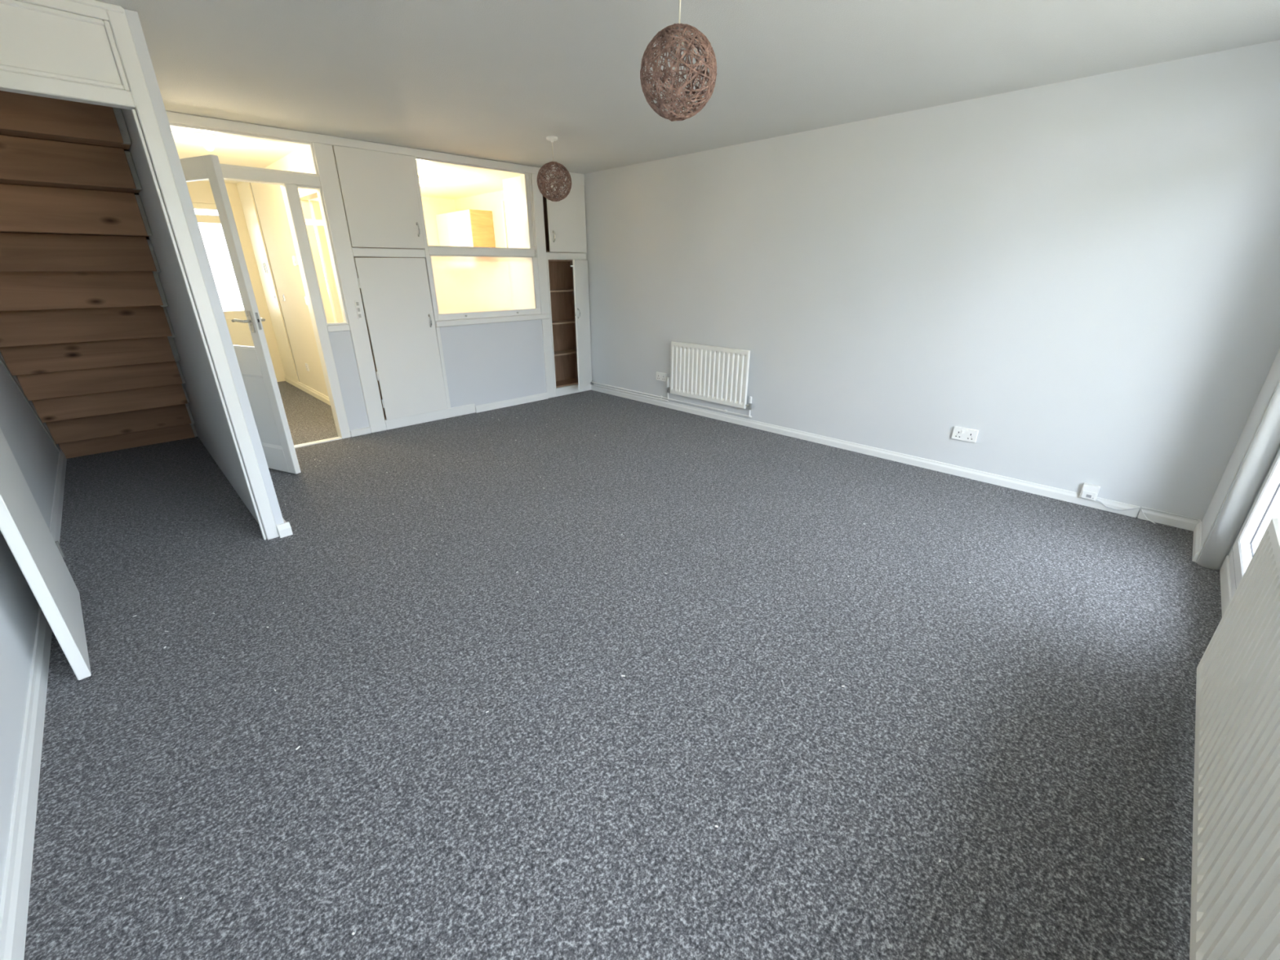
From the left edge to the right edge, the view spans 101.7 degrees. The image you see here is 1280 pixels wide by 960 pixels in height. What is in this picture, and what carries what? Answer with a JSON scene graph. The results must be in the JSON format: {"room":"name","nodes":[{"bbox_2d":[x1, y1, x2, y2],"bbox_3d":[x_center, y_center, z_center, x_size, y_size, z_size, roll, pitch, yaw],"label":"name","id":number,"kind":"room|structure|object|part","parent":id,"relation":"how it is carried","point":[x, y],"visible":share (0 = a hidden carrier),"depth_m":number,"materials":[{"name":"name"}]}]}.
{"room":"living room","nodes":[
{"label":"living room","id":0,"kind":"room"},
{"bbox_2d":[0,351,60,903],"bbox_3d":[-3.288,-0.652,2.350,0.228,2.500,9.350,-20,30,-41],"label":"wall","id":1,"kind":"structure","parent":0,"point":[34,452],"depth_m":1.98,"materials":[{"name":"paint"}]},
{"bbox_2d":[0,448,66,959],"bbox_3d":[-2.404,0.640,2.099,0.014,0.090,6.390,-20,30,-41],"label":"baseboard","id":2,"kind":"structure","parent":1,"relation":"attached to","point":[14,905],"depth_m":1.46,"materials":[{"name":"white wood"}]},
{"bbox_2d":[0,427,91,679],"bbox_3d":[-2.346,-0.309,1.802,0.807,2.028,0.044,19,29,39],"label":"door","id":3,"kind":"structure","parent":1,"relation":"in","point":[39,557],"depth_m":1.90,"materials":[{"name":"white wood"}]},
{"bbox_2d":[0,90,197,458],"bbox_3d":[-3.768,-1.157,3.501,0.859,2.398,3.091,-20,30,-41],"label":"stairs","id":4,"kind":"structure","parent":1,"relation":"attached to","point":[86,332],"depth_m":3.18,"materials":[{"name":"wood"}]},
{"bbox_2d":[106,33,258,524],"bbox_3d":[-3.923,-1.479,4.266,0.090,2.400,5.195,-20,30,-41],"label":"wall partition","id":5,"kind":"structure","parent":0,"point":[211,425],"depth_m":3.12,"materials":[{"name":"paint"}]},
{"bbox_2d":[0,0,129,90],"bbox_3d":[-2.408,-1.624,1.873,0.790,0.231,0.028,-20,30,-41],"label":"wall panel","id":6,"kind":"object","parent":5,"relation":"in","point":[37,40],"depth_m":2.02,"materials":[{"name":"white paint"}]},
{"bbox_2d":[67,0,123,13],"bbox_3d":[-2.373,-1.773,1.814,0.844,0.022,0.012,-20,30,-41],"label":"trim","id":7,"kind":"structure","parent":5,"relation":"attached to","point":[95,3],"depth_m":2.05,"materials":[{"name":"white wood"}]},
{"bbox_2d":[0,0,279,539],"bbox_3d":[-2.419,-0.674,2.268,0.910,2.400,0.070,-20,30,-41],"label":"trim","id":8,"kind":"structure","parent":5,"relation":"attached to","point":[138,98],"depth_m":2.27,"materials":[{"name":"white wood"}]},
{"bbox_2d":[124,8,284,524],"bbox_3d":[-2.069,-0.794,2.567,0.040,2.398,0.023,-20,30,-41],"label":"trim","id":9,"kind":"structure","parent":5,"relation":"attached to","point":[132,16],"depth_m":2.44,"materials":[{"name":"paint"}]},
{"bbox_2d":[179,154,301,474],"bbox_3d":[-2.908,-1.059,3.657,0.786,2.050,0.157,9,24,22],"label":"door","id":10,"kind":"structure","parent":5,"relation":"in","point":[255,362],"depth_m":3.60,"materials":[{"name":"white wood"}]},
{"bbox_3d":[-2.665,-1.065,3.479,0.135,0.023,0.058,9,24,22],"label":"lever","id":11,"kind":"part","parent":10,"relation":"part of","materials":[{"name":"silver metal"}]},
{"bbox_3d":[-2.601,-1.057,3.483,0.034,0.140,0.006,9,24,22],"label":"handle","id":12,"kind":"part","parent":10,"relation":"part of","materials":[{"name":"silver metal"}]},
{"bbox_3d":[-2.907,-0.528,3.872,0.615,0.540,0.016,9,24,22],"label":"panel","id":13,"kind":"part","parent":10,"relation":"part of","materials":[{"name":"white wood"}]},
{"bbox_3d":[-2.913,-0.524,3.860,0.615,0.540,0.011,9,24,22],"label":"panel moulding","id":14,"kind":"part","parent":10,"relation":"part of","materials":[{"name":"white wood"}]},
{"bbox_2d":[168,122,318,176],"bbox_3d":[-2.933,-2.375,3.753,1.045,0.225,0.070,-20,30,-41],"label":"window","id":15,"kind":"structure","parent":5,"relation":"in","point":[309,145],"depth_m":3.83,"materials":[{"name":"white wood"}]},
{"bbox_2d":[220,165,320,186],"bbox_3d":[-2.938,-2.236,3.814,1.045,0.076,0.116,-20,30,-41],"label":"trim","id":16,"kind":"structure","parent":5,"relation":"attached to","point":[234,174],"depth_m":3.90,"materials":[{"name":"white wood"}]},
{"bbox_2d":[275,521,293,537],"bbox_3d":[-2.042,0.286,2.993,0.062,0.075,0.026,-20,30,-41],"label":"baseboard","id":17,"kind":"structure","parent":5,"relation":"attached to","point":[284,529],"depth_m":2.98,"materials":[{"name":"white wood"}]},
{"bbox_2d":[293,436,342,448],"bbox_3d":[-3.004,-0.280,4.485,0.790,0.014,0.065,-20,30,-41],"label":"threshold","id":18,"kind":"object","parent":5,"relation":"attached to","point":[335,437],"depth_m":4.60,"materials":[{"name":"white wood"}]},
{"bbox_2d":[186,180,285,382],"bbox_3d":[-5.335,-2.315,6.477,1.250,2.500,0.150,-20,30,-41],"label":"wall","id":19,"kind":"structure","parent":0,"point":[200,191],"depth_m":6.57,"materials":[{"name":"beige paint"}]},
{"bbox_2d":[191,202,253,346],"bbox_3d":[-5.351,-2.232,6.460,0.920,2.158,0.074,-20,30,-41],"label":"window","id":20,"kind":"structure","parent":19,"relation":"in","point":[206,214],"depth_m":6.49,"materials":[{"name":"clear glass"}]},
{"bbox_3d":[-5.354,-3.148,6.091,0.800,0.063,0.004,-20,30,-41],"label":"pane","id":21,"kind":"part","parent":20,"relation":"part of","materials":[{"name":"clear glass"}]},
{"bbox_3d":[-5.353,-2.571,6.324,0.800,1.010,0.004,-20,30,-41],"label":"pane","id":22,"kind":"part","parent":20,"relation":"part of","materials":[{"name":"clear glass"}]},
{"bbox_2d":[236,182,299,382],"bbox_3d":[-4.614,-2.402,6.474,0.024,2.280,0.644,-20,30,-41],"label":"door","id":23,"kind":"structure","parent":0,"point":[245,190],"depth_m":6.40,"materials":[{"name":"beige wood"}]},
{"bbox_2d":[235,145,328,396],"bbox_3d":[-3.694,-2.056,5.694,0.080,2.400,3.330,-20,30,-41],"label":"wall","id":24,"kind":"structure","parent":0,"point":[268,198],"depth_m":5.79,"materials":[{"name":"beige paint"}]},
{"bbox_2d":[292,256,298,265],"bbox_3d":[-3.546,-2.256,5.362,0.037,0.090,0.080,-20,30,-41],"label":"thermostat","id":25,"kind":"object","parent":24,"relation":"attached to","point":[295,258],"visible":0.89,"depth_m":5.34,"materials":[{"name":"white plastic"}]},
{"bbox_2d":[305,363,309,371],"bbox_3d":[-3.970,-1.345,6.209,0.016,0.086,0.086,-20,30,-41],"label":"wall socket","id":26,"kind":"object","parent":24,"relation":"attached to","point":[306,364],"visible":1,"depth_m":6.19,"materials":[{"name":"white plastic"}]},
{"bbox_2d":[284,374,330,405],"bbox_3d":[-3.724,-0.968,6.093,0.018,0.085,3.300,-20,30,-41],"label":"baseboard","id":27,"kind":"structure","parent":24,"relation":"attached to","point":[300,385],"depth_m":6.42,"materials":[{"name":"white wood"}]},
{"bbox_2d":[297,187,344,323],"bbox_3d":[-2.941,-1.643,5.042,0.111,2.120,0.830,-20,30,-41],"label":"trim","id":28,"kind":"structure","parent":24,"relation":"attached to","point":[305,194],"depth_m":5.05,"materials":[{"name":"white wood"}]},
{"bbox_2d":[296,185,348,325],"bbox_3d":[-2.625,-1.829,4.303,0.176,1.045,0.070,-20,30,-41],"label":"window","id":29,"kind":"structure","parent":24,"relation":"in","point":[318,188],"depth_m":4.30,"materials":[{"name":"white wood"}]},
{"bbox_2d":[309,200,343,322],"bbox_3d":[-2.898,-1.795,5.525,0.085,2.020,0.650,16,27,34],"label":"window","id":30,"kind":"structure","parent":24,"relation":"in","point":[315,207],"depth_m":5.12,"materials":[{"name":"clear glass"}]},
{"bbox_2d":[326,324,350,332],"bbox_3d":[-2.632,-1.322,4.517,0.178,0.053,0.126,-20,30,-41],"label":"trim","id":31,"kind":"structure","parent":24,"relation":"attached to","point":[340,327],"depth_m":4.47,"materials":[{"name":"white wood"}]},
{"bbox_2d":[328,330,369,435],"bbox_3d":[-2.628,-0.864,4.698,0.178,0.932,0.096,-20,30,-41],"label":"wall panel","id":32,"kind":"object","parent":24,"relation":"attached to","point":[341,343],"depth_m":4.65,"materials":[{"name":"paint"}]},
{"bbox_2d":[311,142,386,432],"bbox_3d":[-2.518,-1.557,4.541,0.140,2.335,0.130,-20,30,-41],"label":"trim","id":33,"kind":"structure","parent":24,"relation":"attached to","point":[324,155],"depth_m":4.42,"materials":[{"name":"white wood"}]},
{"bbox_2d":[165,111,538,173],"bbox_3d":[-2.214,-2.783,4.374,3.167,0.063,0.130,-20,30,-41],"label":"trim","id":34,"kind":"structure","parent":24,"relation":"attached to","point":[173,117],"depth_m":4.10,"materials":[{"name":"white wood"}]},
{"bbox_2d":[354,300,362,319],"bbox_3d":[-2.450,-1.481,4.533,0.033,0.156,0.017,-20,30,-41],"label":"light switch","id":35,"kind":"object","parent":24,"relation":"attached to","point":[357,302],"visible":1,"depth_m":4.53,"materials":[{"name":"white plastic"}]},
{"bbox_2d":[350,426,371,436],"bbox_3d":[-2.586,-0.445,4.823,0.174,0.062,0.020,-20,30,-41],"label":"trim","id":36,"kind":"structure","parent":24,"relation":"attached to","point":[358,432],"depth_m":4.81,"materials":[{"name":"white wood"}]},
{"bbox_2d":[332,145,425,248],"bbox_3d":[-2.287,-2.414,4.528,0.623,0.735,0.340,-20,30,-41],"label":"upper cabinet","id":37,"kind":"object","parent":24,"relation":"attached to","point":[379,191],"visible":0.99,"depth_m":4.42,"materials":[{"name":"white wood"}]},
{"bbox_3d":[-1.990,-2.251,4.678,0.016,0.118,0.032,-20,30,-41],"label":"handle","id":38,"kind":"part","parent":37,"relation":"part of","materials":[{"name":"silver metal"}]},
{"bbox_2d":[384,403,475,430],"bbox_3d":[-2.098,-0.647,5.273,0.930,0.098,0.020,-20,30,-41],"label":"trim","id":39,"kind":"structure","parent":24,"relation":"attached to","point":[470,408],"depth_m":5.25,"materials":[{"name":"white wood"}]},
{"bbox_2d":[412,156,450,408],"bbox_3d":[-2.012,-1.792,4.988,0.037,2.237,0.130,-20,30,-41],"label":"trim","id":40,"kind":"structure","parent":24,"relation":"attached to","point":[426,250],"depth_m":4.91,"materials":[{"name":"white wood"}]},
{"bbox_2d":[308,196,455,322],"bbox_3d":[-3.712,-2.710,7.447,2.530,2.500,0.150,-20,30,-41],"label":"wall","id":41,"kind":"structure","parent":0,"point":[432,206],"depth_m":7.63,"materials":[{"name":"beige paint"}]},
{"bbox_2d":[23,381,1222,959],"bbox_3d":[-1.615,-0.212,4.404,4.950,0.060,9.135,-20,30,-41],"label":"floor","id":42,"kind":"structure","parent":0,"point":[1025,727],"depth_m":1.80,"materials":[{"name":"carpet"}]},
{"bbox_2d":[280,183,351,439],"bbox_3d":[-2.721,-1.341,4.411,0.077,2.032,0.130,-20,30,-41],"label":"trim","id":43,"kind":"structure","parent":42,"relation":"on","point":[290,193],"depth_m":4.32,"materials":[{"name":"white wood"}]},
{"bbox_2d":[353,257,447,420],"bbox_3d":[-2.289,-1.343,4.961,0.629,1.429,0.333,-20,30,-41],"label":"door","id":44,"kind":"structure","parent":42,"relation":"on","point":[395,291],"depth_m":4.84,"materials":[{"name":"white wood"}]},
{"bbox_2d":[351,247,425,257],"bbox_3d":[-2.247,-2.024,4.643,0.625,0.070,0.130,-20,30,-41],"label":"trim","id":45,"kind":"structure","parent":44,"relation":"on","point":[357,251],"depth_m":4.58,"materials":[{"name":"white wood"}]},
{"bbox_3d":[-2.000,-1.520,4.971,0.016,0.124,0.032,-21,30,-41],"label":"handle","id":46,"kind":"part","parent":44,"relation":"part of","materials":[{"name":"silver metal"}]},
{"bbox_2d":[439,319,546,410],"bbox_3d":[-1.576,-1.249,5.681,1.198,0.906,0.118,-20,30,-41],"label":"wall panel","id":47,"kind":"object","parent":42,"relation":"on","point":[486,363],"depth_m":5.59,"materials":[{"name":"paint"}]},
{"bbox_2d":[434,313,550,327],"bbox_3d":[-1.546,-1.695,5.500,1.335,0.056,0.164,-20,30,-41],"label":"trim","id":48,"kind":"structure","parent":47,"relation":"on","point":[544,316],"depth_m":5.39,"materials":[{"name":"white wood"}]},
{"bbox_2d":[428,246,541,320],"bbox_3d":[-1.570,-2.023,5.359,1.197,0.657,0.142,-20,30,-41],"label":"window","id":49,"kind":"structure","parent":48,"relation":"attached to","point":[465,286],"depth_m":5.29,"materials":[{"name":"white glass"}]},
{"bbox_2d":[415,157,535,249],"bbox_3d":[-1.554,-2.653,5.087,1.196,0.713,0.030,-20,30,-41],"label":"window","id":50,"kind":"structure","parent":49,"relation":"attached to","point":[417,158],"depth_m":5.18,"materials":[{"name":"white wood"}]},
{"bbox_2d":[520,173,535,257],"bbox_3d":[-1.144,-2.501,5.669,0.173,1.435,0.080,-20,30,-41],"label":"trim","id":51,"kind":"structure","parent":48,"relation":"on","point":[524,178],"depth_m":5.47,"materials":[{"name":"white wood"}]},
{"bbox_2d":[475,392,547,413],"bbox_3d":[-1.426,-0.879,5.873,0.930,0.075,0.014,-20,30,-41],"label":"baseboard","id":52,"kind":"structure","parent":42,"relation":"on","point":[492,406],"depth_m":5.84,"materials":[{"name":"white wood"}]},
{"bbox_2d":[502,175,573,387],"bbox_3d":[-1.126,-2.242,6.230,0.684,2.335,0.487,-20,30,-41],"label":"wall","id":53,"kind":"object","parent":42,"relation":"on","point":[512,206],"visible":0.21,"depth_m":5.71,"materials":[{"name":"white paint"}]},
{"bbox_3d":[-1.296,-2.254,6.400,0.670,2.030,0.018,-20,30,-41],"label":"door","id":54,"kind":"part","parent":53,"relation":"part of","materials":[{"name":"white wood"}]},
{"bbox_3d":[-1.344,-2.147,5.995,0.017,2.335,0.433,-20,30,-41],"label":"panel","id":55,"kind":"part","parent":53,"relation":"part of","materials":[{"name":"white paint"}]},
{"bbox_2d":[530,173,555,398],"bbox_3d":[-1.078,-2.074,5.813,0.118,2.335,0.050,-20,30,-41],"label":"trim","id":56,"kind":"structure","parent":42,"relation":"on","point":[537,197],"depth_m":5.74,"materials":[{"name":"white wood"}]},
{"bbox_2d":[546,259,591,390],"bbox_3d":[-0.798,-1.819,6.131,0.558,1.424,0.640,-20,30,-41],"label":"base cabinet","id":57,"kind":"object","parent":42,"relation":"on","point":[567,280],"visible":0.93,"depth_m":6.25,"materials":[{"name":"white wood"}]},
{"bbox_2d":[550,288,573,292],"bbox_3d":[-0.937,-2.221,6.111,0.514,0.018,0.232,-20,30,-41],"label":"shelf","id":58,"kind":"object","parent":57,"relation":"attached to","point":[551,290],"depth_m":6.03,"materials":[{"name":"brown wood"}]},
{"bbox_2d":[551,319,575,324],"bbox_3d":[-0.936,-1.893,6.244,0.514,0.018,0.232,-20,30,-41],"label":"shelf","id":59,"kind":"object","parent":57,"relation":"attached to","point":[554,322],"depth_m":6.26,"materials":[{"name":"brown wood"}]},
{"bbox_2d":[554,348,577,356],"bbox_3d":[-0.936,-1.559,6.379,0.514,0.018,0.232,-20,30,-41],"label":"shelf","id":60,"kind":"object","parent":57,"relation":"attached to","point":[557,352],"depth_m":6.41,"materials":[{"name":"brown wood"}]},
{"bbox_2d":[546,252,586,260],"bbox_3d":[-0.827,-2.528,5.883,0.571,0.077,0.030,-20,30,-41],"label":"trim","id":61,"kind":"structure","parent":57,"relation":"attached to","point":[550,255],"depth_m":5.86,"materials":[{"name":"white wood"}]},
{"bbox_3d":[-0.664,-1.801,6.074,0.020,1.405,0.540,4,22,10],"label":"door","id":62,"kind":"part","parent":57,"relation":"part of","materials":[{"name":"white wood"}]},
{"bbox_2d":[133,404,1144,934],"bbox_3d":[-0.290,0.234,3.209,4.164,0.002,5.096,-20,30,-41],"label":"lint","id":63,"kind":"object","parent":42,"relation":"on","point":[297,748],"visible":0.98,"depth_m":2.11,"materials":[{"name":"white"}]},
{"bbox_2d":[97,0,1279,199],"bbox_3d":[-1.596,-2.536,3.517,5.150,0.126,9.500,-20,30,-41],"label":"ceiling","id":64,"kind":"structure","parent":0,"point":[484,79],"depth_m":2.66,"materials":[{"name":"paint"}]},
{"bbox_2d":[193,132,218,151],"bbox_3d":[-3.350,-2.616,4.038,0.150,0.110,0.150,-20,30,-41],"label":"ceiling light","id":65,"kind":"object","parent":64,"relation":"attached to","point":[207,138],"visible":0.99,"depth_m":4.01,"materials":[{"name":"beige"}]},
{"bbox_3d":[-3.350,-2.595,4.047,0.064,0.064,0.064,-20,30,-41],"label":"bulb","id":66,"kind":"part","parent":65,"relation":"part of","materials":[{"name":"beige"}]},
{"bbox_2d":[418,175,426,186],"bbox_3d":[-2.445,-3.344,5.837,0.100,0.110,0.100,-20,30,-41],"label":"ceiling light","id":67,"kind":"object","parent":64,"relation":"attached to","point":[422,184],"visible":0.91,"depth_m":5.82,"materials":[{"name":"beige"}]},
{"bbox_3d":[-2.445,-3.323,5.845,0.064,0.064,0.064,-20,30,-41],"label":"bulb","id":68,"kind":"part","parent":67,"relation":"part of","materials":[{"name":"beige"}]},
{"bbox_2d":[537,136,571,201],"bbox_3d":[-0.703,-2.524,4.240,0.282,0.452,0.282,-20,30,-41],"label":"pendant lamp","id":69,"kind":"object","parent":64,"relation":"hanging from","point":[552,166],"visible":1,"depth_m":4.20,"materials":[{"name":"brown wicker"}]},
{"bbox_3d":[-0.702,-2.445,4.271,0.283,0.283,0.283,8,23,19],"label":"lamp shade","id":70,"kind":"part","parent":69,"relation":"part of","materials":[{"name":"brown wicker"}]},
{"bbox_2d":[640,0,716,121],"bbox_3d":[0.141,-1.577,1.890,0.282,0.452,0.283,-20,30,-41],"label":"pendant lamp","id":71,"kind":"object","parent":64,"relation":"hanging from","point":[677,39],"visible":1,"depth_m":1.86,"materials":[{"name":"brown wicker"}]},
{"bbox_2d":[454,40,1279,520],"bbox_3d":[0.349,-1.904,5.434,0.180,2.500,8.950,-20,30,-41],"label":"wall","id":72,"kind":"structure","parent":0,"point":[1080,276],"depth_m":3.41,"materials":[{"name":"paint"}]},
{"bbox_2d":[435,208,495,247],"bbox_3d":[-2.513,-3.453,7.519,0.329,0.720,1.032,-20,30,-41],"label":"upper cabinet","id":73,"kind":"object","parent":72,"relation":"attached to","point":[466,228],"visible":0.58,"depth_m":7.20,"materials":[{"name":"brown wood"}]},
{"bbox_3d":[-2.868,-3.504,7.646,0.019,0.716,0.331,-20,30,-41],"label":"door","id":74,"kind":"part","parent":73,"relation":"part of","materials":[{"name":"white wood"}]},
{"bbox_3d":[-2.630,-3.415,7.424,0.019,0.716,0.331,-20,30,-41],"label":"door","id":75,"kind":"part","parent":73,"relation":"part of","materials":[{"name":"white wood"}]},
{"bbox_3d":[-2.393,-3.325,7.202,0.019,0.716,0.331,-20,30,-41],"label":"door","id":76,"kind":"part","parent":73,"relation":"part of","materials":[{"name":"white wood"}]},
{"bbox_3d":[-2.156,-3.319,7.185,0.329,0.720,0.020,-20,30,-41],"label":"panel","id":77,"kind":"part","parent":73,"relation":"part of","materials":[{"name":"brown wood"}]},
{"bbox_2d":[537,167,584,185],"bbox_3d":[-0.874,-3.259,5.612,0.604,0.113,0.134,-20,30,-41],"label":"trim","id":78,"kind":"structure","parent":72,"relation":"attached to","point":[576,178],"depth_m":5.68,"materials":[{"name":"white wood"}]},
{"bbox_2d":[542,181,586,253],"bbox_3d":[-0.902,-2.904,5.797,0.550,0.682,0.360,-20,30,-41],"label":"upper cabinet","id":79,"kind":"object","parent":72,"relation":"attached to","point":[565,224],"visible":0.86,"depth_m":5.74,"materials":[{"name":"white wood"}]},
{"bbox_2d":[555,382,591,396],"bbox_3d":[-0.825,-1.126,6.450,0.571,0.100,0.030,-20,30,-41],"label":"trim","id":80,"kind":"structure","parent":72,"relation":"attached to","point":[569,389],"depth_m":6.40,"materials":[{"name":"white wood"}]},
{"bbox_2d":[593,384,668,402],"bbox_3d":[-0.133,-1.029,6.129,0.021,0.021,1.270,-20,30,-41],"label":"pipe","id":81,"kind":"object","parent":72,"relation":"attached to","point":[593,384],"visible":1,"depth_m":6.08,"materials":[{"name":"white metal"}]},
{"bbox_2d":[656,372,666,381],"bbox_3d":[0.234,-1.134,5.719,0.020,0.086,0.150,-20,30,-41],"label":"wall socket","id":82,"kind":"object","parent":72,"relation":"attached to","point":[660,376],"visible":1,"depth_m":5.71,"materials":[{"name":"white plastic"}]},
{"bbox_2d":[591,381,751,417],"bbox_3d":[0.226,-0.923,5.788,0.027,0.023,2.405,-20,30,-41],"label":"pipe","id":83,"kind":"object","parent":72,"relation":"attached to","point":[592,381],"visible":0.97,"depth_m":5.62,"materials":[{"name":"white metal"}]},
{"bbox_2d":[666,341,751,417],"bbox_3d":[0.680,-1.037,5.242,0.055,0.618,1.085,-20,30,-41],"label":"radiator","id":84,"kind":"object","parent":72,"relation":"attached to","point":[713,374],"visible":1,"depth_m":5.18,"materials":[{"name":"metal"}]},
{"bbox_2d":[591,384,1200,531],"bbox_3d":[1.313,-0.458,4.822,0.017,0.072,5.470,-20,30,-41],"label":"baseboard","id":85,"kind":"structure","parent":72,"relation":"attached to","point":[1013,483],"depth_m":3.92,"materials":[{"name":"white wood"}]},
{"bbox_2d":[951,426,978,443],"bbox_3d":[2.341,-0.328,3.755,0.020,0.092,0.156,-20,30,-41],"label":"wall socket","id":86,"kind":"object","parent":72,"relation":"attached to","point":[962,433],"visible":1,"depth_m":3.75,"materials":[{"name":"white plastic"}]},
{"bbox_2d":[1079,483,1100,501],"bbox_3d":[2.871,0.077,3.325,0.043,0.096,0.082,-20,30,-41],"label":"socket","id":87,"kind":"object","parent":72,"relation":"attached to","point":[1089,491],"visible":1,"depth_m":3.31,"materials":[{"name":"white plastic"}]},
{"bbox_2d":[1095,499,1198,519],"bbox_3d":[3.060,0.195,3.167,0.458,0.058,0.014,20,29,40],"label":"cable","id":88,"kind":"object","parent":72,"relation":"attached to","point":[1095,500],"visible":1,"depth_m":3.15,"materials":[{"name":"grey plastic"}]},
{"bbox_2d":[1195,347,1279,563],"bbox_3d":[1.656,-0.110,0.986,4.722,2.500,0.240,-20,30,-41],"label":"wall","id":89,"kind":"structure","parent":0,"point":[1273,377],"depth_m":2.64,"materials":[{"name":"paint"}]},
{"bbox_2d":[1191,520,1202,561],"bbox_3d":[3.063,0.332,2.862,0.475,0.070,0.016,-20,30,-41],"label":"baseboard","id":90,"kind":"structure","parent":89,"relation":"attached to","point":[1197,541],"depth_m":2.83,"materials":[{"name":"white wood"}]},
{"bbox_2d":[1189,517,1279,959],"bbox_3d":[1.368,0.636,1.143,1.780,0.600,0.055,-20,30,-41],"label":"radiator","id":91,"kind":"object","parent":89,"relation":"attached to","point":[1235,915],"visible":1,"depth_m":1.18,"materials":[{"name":"metal"}]},
{"bbox_2d":[1195,377,1279,569],"bbox_3d":[2.912,-0.606,2.248,0.031,2.270,0.092,-20,30,-41],"label":"trim","id":92,"kind":"structure","parent":89,"relation":"attached to","point":[1265,444],"depth_m":2.50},
{"bbox_2d":[1219,448,1279,616],"bbox_3d":[2.602,-0.405,1.831,1.120,2.330,0.136,-20,30,-41],"label":"window","id":93,"kind":"structure","parent":89,"relation":"in","point":[1266,504],"depth_m":2.40,"materials":[{"name":"white plastic"}]},
{"bbox_3d":[2.580,-0.397,1.858,1.006,1.885,0.072,-20,30,-41],"label":"sash","id":94,"kind":"part","parent":93,"relation":"part of","materials":[{"name":"white plastic"}]},
{"bbox_3d":[2.587,-0.394,1.852,0.860,1.741,0.004,-20,30,-41],"label":"pane","id":95,"kind":"part","parent":93,"relation":"part of","materials":[{"name":"clear glass"}]}
]}

